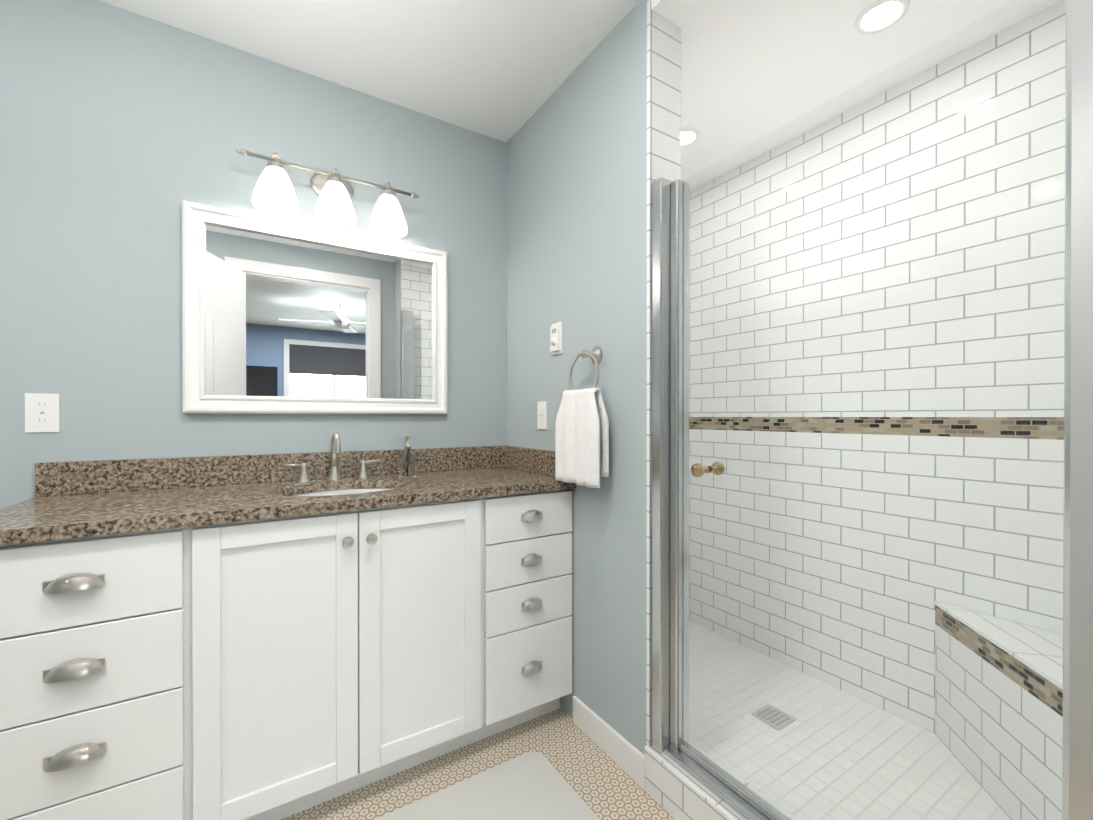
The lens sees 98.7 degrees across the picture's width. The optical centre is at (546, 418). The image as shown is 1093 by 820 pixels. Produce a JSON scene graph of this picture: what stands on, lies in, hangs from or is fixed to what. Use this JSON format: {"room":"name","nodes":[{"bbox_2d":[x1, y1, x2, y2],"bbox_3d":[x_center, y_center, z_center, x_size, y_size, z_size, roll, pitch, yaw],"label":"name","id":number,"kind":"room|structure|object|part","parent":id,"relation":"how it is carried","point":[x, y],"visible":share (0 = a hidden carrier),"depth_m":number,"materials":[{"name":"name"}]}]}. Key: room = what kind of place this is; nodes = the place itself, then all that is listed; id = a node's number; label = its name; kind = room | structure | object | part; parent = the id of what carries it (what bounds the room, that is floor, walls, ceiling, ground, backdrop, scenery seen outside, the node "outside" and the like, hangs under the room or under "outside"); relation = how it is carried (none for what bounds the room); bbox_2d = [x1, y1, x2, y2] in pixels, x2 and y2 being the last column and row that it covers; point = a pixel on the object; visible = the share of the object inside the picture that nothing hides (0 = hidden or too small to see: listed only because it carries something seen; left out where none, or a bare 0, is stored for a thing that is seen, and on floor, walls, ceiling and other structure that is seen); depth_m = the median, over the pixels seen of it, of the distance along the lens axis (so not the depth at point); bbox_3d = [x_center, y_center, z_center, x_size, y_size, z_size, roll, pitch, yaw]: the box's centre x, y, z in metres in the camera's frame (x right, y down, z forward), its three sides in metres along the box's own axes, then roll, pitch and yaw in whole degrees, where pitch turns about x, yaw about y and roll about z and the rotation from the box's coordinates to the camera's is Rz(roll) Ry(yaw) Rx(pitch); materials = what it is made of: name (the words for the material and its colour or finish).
{"room":"bathroom","nodes":[
{"label":"bathroom","id":0,"kind":"room"},
{"bbox_2d":[0,0,506,509],"bbox_3d":[-1.549,-0.082,1.417,3.425,2.450,0.136,0,0,-32],"label":"wall","id":1,"kind":"structure","parent":0,"point":[124,134],"depth_m":1.63,"materials":[{"name":"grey paint"}]},
{"bbox_2d":[25,393,59,431],"bbox_3d":[-1.505,-0.017,1.403,0.072,0.116,0.006,0,0,-32],"label":"electrical outlet","id":2,"kind":"object","parent":1,"relation":"attached to","point":[42,412],"visible":1,"depth_m":1.40,"materials":[{"name":"white plastic"}]},
{"bbox_3d":[-0.826,-0.372,1.813,0.918,0.706,0.036,0,0,-32],"label":"vanity mirror","id":3,"kind":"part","parent":1,"relation":"part of","materials":[{"name":"mirror"}]},
{"bbox_2d":[236,148,418,237],"bbox_3d":[-0.790,-0.846,1.762,0.628,0.210,0.157,0,0,-32],"label":"sconce","id":4,"kind":"object","parent":1,"relation":"attached to","point":[274,193],"visible":1,"depth_m":1.72,"materials":[{"name":"white glass"}]},
{"bbox_2d":[99,0,639,142],"bbox_3d":[-0.561,-1.335,0.768,4.408,0.060,2.280,0,0,-32],"label":"ceiling","id":5,"kind":"structure","parent":0,"point":[502,70],"depth_m":1.63,"materials":[{"name":"white paint"}]},
{"bbox_2d":[281,708,674,819],"bbox_3d":[-1.030,1.177,0.482,3.300,0.060,2.280,0,0,-32],"label":"floor","id":6,"kind":"structure","parent":0,"point":[602,784],"depth_m":1.50,"materials":[{"name":"tile"}]},
{"bbox_2d":[0,445,575,819],"bbox_3d":[-0.700,0.636,1.574,1.570,1.012,0.577,0,0,-32],"label":"bathroom vanity","id":7,"kind":"object","parent":6,"relation":"on","point":[274,668],"depth_m":1.29,"materials":[{"name":"white wood"}]},
{"bbox_3d":[-0.704,0.271,1.578,1.570,0.281,0.564,0,0,-32],"label":"bathroom vanity top","id":8,"kind":"part","parent":7,"relation":"part of","materials":[{"name":"brown stone"}]},
{"bbox_2d":[282,432,381,482],"bbox_3d":[-0.775,0.140,1.726,0.341,0.178,0.122,0,0,-32],"label":"faucet","id":9,"kind":"object","parent":7,"relation":"on","point":[334,475],"visible":1,"depth_m":1.74,"materials":[{"name":"silver metal"}]},
{"bbox_2d":[398,435,416,476],"bbox_3d":[-0.556,0.147,1.882,0.076,0.163,0.076,0,0,-32],"label":"soap dispenser","id":10,"kind":"object","parent":7,"relation":"on","point":[407,465],"visible":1,"depth_m":1.86,"materials":[{"name":"clear glass"}]},
{"bbox_2d":[375,752,599,819],"bbox_3d":[-0.308,1.138,1.053,1.070,0.012,0.655,0,0,-32],"label":"bath mat","id":11,"kind":"object","parent":6,"relation":"on","point":[531,786],"visible":1,"depth_m":1.40,"materials":[{"name":"white fabric"}]},
{"bbox_2d":[507,0,680,754],"bbox_3d":[0.117,-0.084,1.868,0.137,2.450,0.952,0,0,-32],"label":"wall","id":12,"kind":"structure","parent":0,"point":[593,147],"depth_m":1.62,"materials":[{"name":"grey paint"}]},
{"bbox_2d":[537,401,546,428],"bbox_3d":[-0.019,-0.013,1.959,0.007,0.116,0.072,0,0,-32],"label":"switch plate","id":13,"kind":"object","parent":12,"relation":"attached to","point":[541,414],"visible":1,"depth_m":1.95,"materials":[{"name":"white plastic"}]},
{"bbox_2d":[550,321,561,355],"bbox_3d":[0.033,-0.317,1.860,0.024,0.125,0.072,0,0,-32],"label":"switch","id":14,"kind":"object","parent":12,"relation":"attached to","point":[555,338],"visible":1,"depth_m":1.85,"materials":[{"name":"white plastic"}]},
{"bbox_2d":[555,347,608,487],"bbox_3d":[0.133,-0.013,1.639,0.092,0.479,0.238,0,0,-32],"label":"towel ring","id":15,"kind":"object","parent":12,"relation":"attached to","point":[582,440],"visible":1,"depth_m":1.59,"materials":[{"name":"white fabric"}]},
{"bbox_2d":[573,696,644,789],"bbox_3d":[0.204,1.092,1.604,0.014,0.100,0.380,0,0,-32],"label":"baseboard","id":16,"kind":"structure","parent":12,"relation":"attached to","point":[627,757],"depth_m":1.57,"materials":[{"name":"white wood"}]},
{"bbox_2d":[645,740,796,819],"bbox_3d":[0.607,1.074,1.083,0.140,0.140,0.930,0,0,-32],"label":"shower curb","id":17,"kind":"structure","parent":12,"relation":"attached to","point":[674,790],"depth_m":1.32,"materials":[{"name":"tile"}]},
{"bbox_2d":[652,0,1092,819],"bbox_3d":[0.607,0.074,1.073,0.124,1.860,0.912,0,0,-32],"label":"shower door","id":18,"kind":"structure","parent":17,"relation":"on","point":[670,468],"depth_m":0.97,"materials":[{"name":"clear glass"}]},
{"bbox_2d":[651,0,1060,190],"bbox_3d":[0.736,-1.276,1.711,1.008,0.065,1.870,0,0,-32],"label":"ceiling","id":19,"kind":"structure","parent":0,"point":[755,72],"depth_m":1.62,"materials":[{"name":"white paint"}]},
{"bbox_2d":[681,127,699,146],"bbox_3d":[0.605,-1.240,2.076,0.140,0.008,0.140,0,0,-32],"label":"recessed light","id":20,"kind":"object","parent":19,"relation":"attached to","point":[689,135],"visible":0.6,"depth_m":2.06,"materials":[{"name":"white"}]},
{"bbox_2d":[854,0,909,33],"bbox_3d":[1.029,-1.238,1.443,0.140,0.008,0.140,0,0,-32],"label":"recessed light","id":21,"kind":"object","parent":19,"relation":"attached to","point":[876,16],"visible":1,"depth_m":1.44,"materials":[{"name":"white"}]},
{"bbox_2d":[689,0,1065,732],"bbox_3d":[1.287,-0.084,1.881,0.100,2.450,2.180,0,0,-32],"label":"wall","id":22,"kind":"structure","parent":0,"point":[849,458],"depth_m":1.77,"materials":[{"name":"white tile"}]},
{"label":"outside","id":23,"kind":"structure","parent":0,"visible":0},
{"bbox_3d":[0.834,1.172,1.659,1.108,0.060,2.280,0,0,-32],"label":"floor","id":24,"kind":"structure","parent":23,"visible":0},
{"bbox_2d":[689,620,1010,819],"bbox_3d":[0.788,1.127,1.754,0.883,0.030,1.870,0,0,-32],"label":"shower floor","id":25,"kind":"structure","parent":24,"relation":"on","point":[979,806],"depth_m":1.59,"materials":[{"name":"tile"}]},
{"bbox_2d":[751,704,795,730],"bbox_3d":[0.844,1.109,1.747,0.110,0.004,0.110,0,0,-32],"label":"shower drain","id":26,"kind":"object","parent":25,"relation":"on","point":[768,717],"depth_m":1.74,"materials":[{"name":"silver metal"}]},
{"bbox_2d":[933,600,1062,819],"bbox_3d":[1.282,0.878,1.284,0.546,0.470,0.546,0,0,-32],"label":"shower bench","id":27,"kind":"object","parent":25,"relation":"on","point":[973,690],"depth_m":1.35,"materials":[{"name":"tile"}]}
]}

